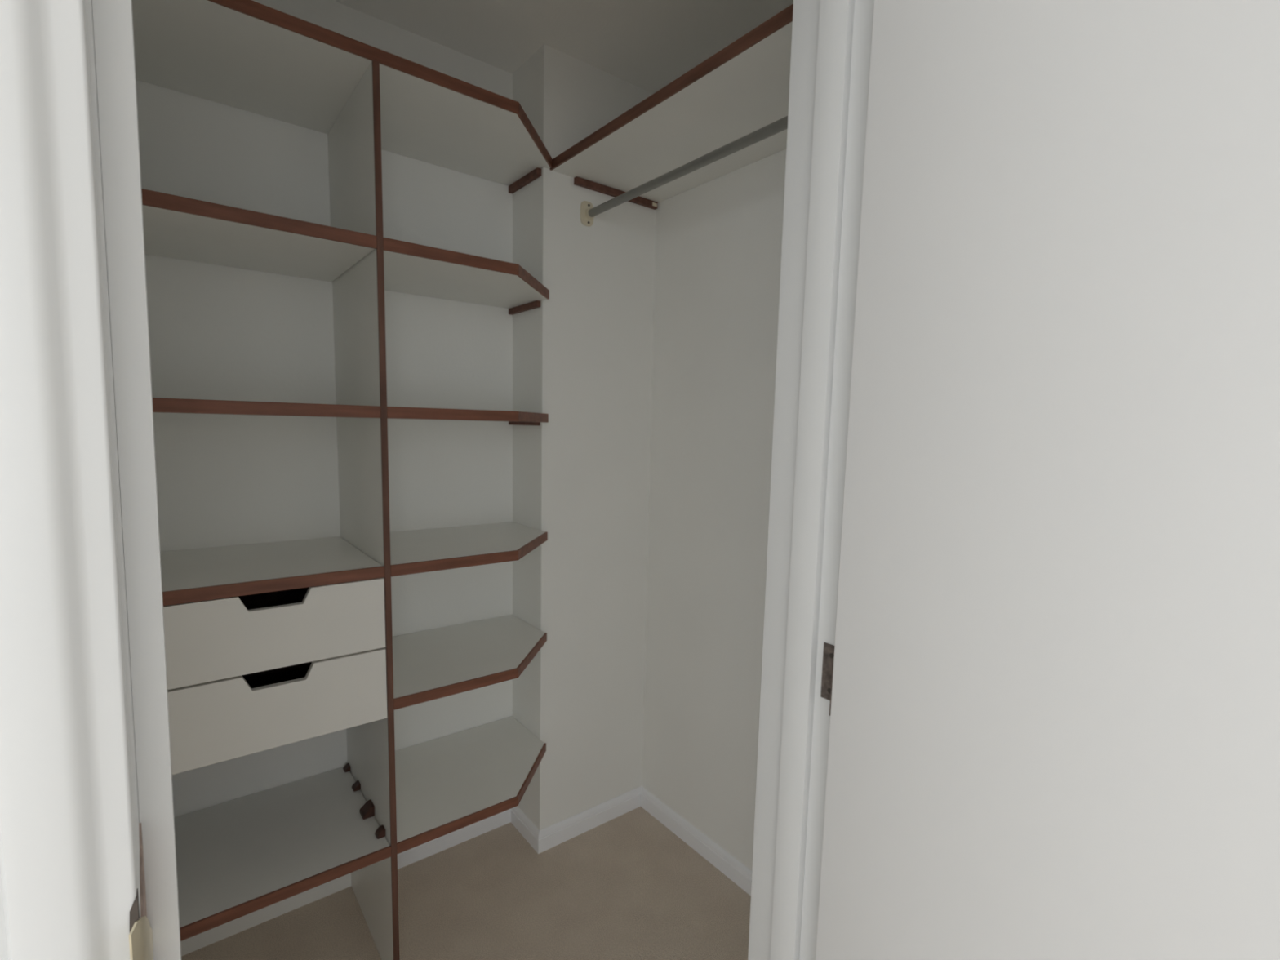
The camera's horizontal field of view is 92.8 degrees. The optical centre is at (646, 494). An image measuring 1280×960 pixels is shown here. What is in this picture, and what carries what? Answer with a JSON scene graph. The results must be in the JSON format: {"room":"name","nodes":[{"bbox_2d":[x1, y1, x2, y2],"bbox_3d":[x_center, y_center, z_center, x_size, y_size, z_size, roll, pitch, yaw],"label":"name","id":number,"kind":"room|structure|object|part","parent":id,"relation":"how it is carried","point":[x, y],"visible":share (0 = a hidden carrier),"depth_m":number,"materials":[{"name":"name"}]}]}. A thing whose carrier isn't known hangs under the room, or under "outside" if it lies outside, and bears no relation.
{"room":"walk-in closet","nodes":[
{"label":"walk-in closet","id":0,"kind":"room"},
{"bbox_2d":[0,871,8,959],"bbox_3d":[-0.528,0.121,0.234,4.050,2.402,0.143,-4,8,-38],"label":"wall","id":1,"kind":"structure","parent":0,"point":[3,951],"depth_m":0.31,"materials":[{"name":"paint"}]},
{"bbox_2d":[0,0,874,959],"bbox_3d":[-0.057,0.249,0.616,0.820,2.085,0.162,-4,8,-38],"label":"door frame","id":2,"kind":"structure","parent":1,"relation":"attached to","point":[88,869],"depth_m":0.33,"materials":[{"name":"paint"}]},
{"bbox_3d":[-0.305,0.278,0.329,0.072,2.080,0.019,-4,8,-38],"label":"architrave","id":3,"kind":"part","parent":2,"relation":"part of","materials":[{"name":"paint"}]},
{"bbox_3d":[-0.299,0.289,0.365,0.005,0.112,0.067,-3,8,-32],"label":"strike plate","id":4,"kind":"part","parent":2,"relation":"part of","materials":[{"name":"gold metal"}]},
{"bbox_2d":[815,0,1279,959],"bbox_3d":[0.448,0.311,0.525,0.042,1.983,0.732,-4,8,-38],"label":"door","id":5,"kind":"structure","parent":1,"relation":"in","point":[1051,675],"depth_m":0.56,"materials":[{"name":"paint"}]},
{"bbox_2d":[136,0,512,956],"bbox_3d":[-0.855,-0.051,1.697,1.096,2.402,0.100,-4,8,-38],"label":"wall","id":6,"kind":"structure","parent":0,"point":[217,332],"depth_m":1.58,"materials":[{"name":"paint"}]},
{"bbox_2d":[397,808,511,869],"bbox_3d":[-0.654,1.101,1.938,0.499,0.068,0.012,-4,8,-38],"label":"baseboard","id":7,"kind":"structure","parent":6,"relation":"attached to","point":[415,854],"depth_m":1.96,"materials":[{"name":"paint"}]},
{"bbox_2d":[181,806,751,959],"bbox_3d":[0.060,1.441,-0.403,4.250,0.050,4.804,-4,8,-38],"label":"floor","id":8,"kind":"structure","parent":0,"point":[627,886],"depth_m":1.71,"materials":[{"name":"beige carpet"}]},
{"bbox_2d":[132,0,552,959],"bbox_3d":[-0.668,0.122,1.533,0.964,2.101,0.423,-4,8,-38],"label":"shelving unit","id":9,"kind":"object","parent":8,"relation":"on","point":[271,645],"visible":0.86,"depth_m":1.36,"materials":[{"name":"white laminate"}]},
{"bbox_3d":[-0.863,-0.186,1.339,0.413,0.024,0.415,-4,8,-38],"label":"shelf","id":10,"kind":"part","parent":9,"relation":"part of","materials":[{"name":"white laminate"}]},
{"bbox_3d":[-0.854,-0.534,1.300,0.413,0.024,0.415,-4,8,-38],"label":"shelf","id":11,"kind":"part","parent":9,"relation":"part of","materials":[{"name":"white laminate"}]},
{"bbox_3d":[-0.871,0.160,1.378,0.413,0.024,0.415,-4,8,-38],"label":"shelf","id":12,"kind":"part","parent":9,"relation":"part of","materials":[{"name":"white laminate"}]},
{"bbox_3d":[-0.746,0.273,1.229,0.411,0.157,0.016,-4,8,-38],"label":"drawer","id":13,"kind":"part","parent":9,"relation":"part of","materials":[{"name":"laminate"}]},
{"bbox_3d":[-0.750,0.436,1.247,0.411,0.161,0.016,-4,8,-38],"label":"drawer","id":14,"kind":"part","parent":9,"relation":"part of","materials":[{"name":"laminate"}]},
{"bbox_3d":[-0.888,0.819,1.452,0.413,0.024,0.415,-4,8,-38],"label":"shelf","id":15,"kind":"part","parent":9,"relation":"part of","materials":[{"name":"white laminate"}]},
{"bbox_3d":[-0.645,-0.909,1.418,0.961,0.024,0.415,-4,8,-38],"label":"shelf","id":16,"kind":"part","parent":9,"relation":"part of","materials":[{"name":"white laminate"}]},
{"bbox_3d":[-0.704,0.137,1.509,0.012,2.076,0.416,-4,8,-38],"label":"divider panel","id":17,"kind":"part","parent":9,"relation":"part of","materials":[{"name":"white laminate"}]},
{"bbox_3d":[-0.486,-0.557,1.591,0.499,0.024,0.415,-4,8,-38],"label":"shelf","id":18,"kind":"part","parent":9,"relation":"part of","materials":[{"name":"white laminate"}]},
{"bbox_3d":[-0.504,0.136,1.669,0.499,0.024,0.415,-4,8,-38],"label":"shelf","id":19,"kind":"part","parent":9,"relation":"part of","materials":[{"name":"white laminate"}]},
{"bbox_3d":[-0.511,0.445,1.704,0.499,0.024,0.415,-4,8,-38],"label":"shelf","id":20,"kind":"part","parent":9,"relation":"part of","materials":[{"name":"white laminate"}]},
{"bbox_3d":[-0.520,0.795,1.743,0.499,0.024,0.415,-4,8,-38],"label":"shelf","id":21,"kind":"part","parent":9,"relation":"part of","materials":[{"name":"white laminate"}]},
{"bbox_2d":[333,0,793,93],"bbox_3d":[0.120,-0.995,-0.676,4.250,0.050,4.804,-4,8,-38],"label":"ceiling","id":22,"kind":"structure","parent":0,"point":[647,45],"depth_m":1.61,"materials":[{"name":"paint"}]},
{"bbox_2d":[512,44,656,831],"bbox_3d":[-0.173,-0.074,2.051,0.512,2.402,0.194,-4,8,-38],"label":"wall pier","id":23,"kind":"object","parent":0,"point":[582,358],"visible":0.64,"depth_m":1.92,"materials":[{"name":"paint"}]},
{"bbox_2d":[511,805,539,853],"bbox_3d":[-0.403,1.099,2.014,0.012,0.068,0.205,-4,8,-38],"label":"baseboard","id":24,"kind":"structure","parent":23,"relation":"attached to","point":[519,820],"depth_m":2.00,"materials":[{"name":"paint"}]},
{"bbox_2d":[537,786,641,853],"bbox_3d":[-0.181,1.099,2.067,0.424,0.068,0.012,-4,8,-38],"label":"baseboard","id":25,"kind":"object","parent":23,"relation":"attached to","point":[561,832],"visible":1,"depth_m":2.05,"materials":[{"name":"paint"}]},
{"bbox_2d":[580,115,787,226],"bbox_3d":[0.144,-0.783,1.416,0.045,0.070,1.041,-4,8,-38],"label":"rail","id":26,"kind":"object","parent":23,"relation":"attached to","point":[588,212],"visible":0.48,"depth_m":1.48,"materials":[{"name":"grey metal"}]},
{"bbox_2d":[585,208,595,218],"bbox_3d":[-0.168,-0.836,1.816,0.028,0.028,0.012,-4,8,-38],"label":"rod bracket","id":27,"kind":"object","parent":26,"relation":"attached to","point":[588,215],"depth_m":1.81,"materials":[{"name":"beige plastic"}]},
{"bbox_2d":[641,149,786,870],"bbox_3d":[0.373,-0.021,1.699,0.100,2.402,1.042,-4,8,-38],"label":"wall","id":28,"kind":"structure","parent":0,"point":[718,241],"depth_m":1.84,"materials":[{"name":"paint"}]},
{"bbox_2d":[550,3,793,209],"bbox_3d":[0.201,-0.880,1.449,0.392,0.045,1.041,-4,8,-38],"label":"shelf","id":29,"kind":"object","parent":28,"relation":"attached to","point":[743,88],"visible":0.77,"depth_m":1.46,"materials":[{"name":"white laminate"}]},
{"bbox_2d":[640,786,751,895],"bbox_3d":[0.300,1.141,1.794,0.012,0.068,1.042,-4,8,-38],"label":"baseboard","id":30,"kind":"structure","parent":28,"relation":"attached to","point":[738,873],"depth_m":1.95,"materials":[{"name":"paint"}]}
]}

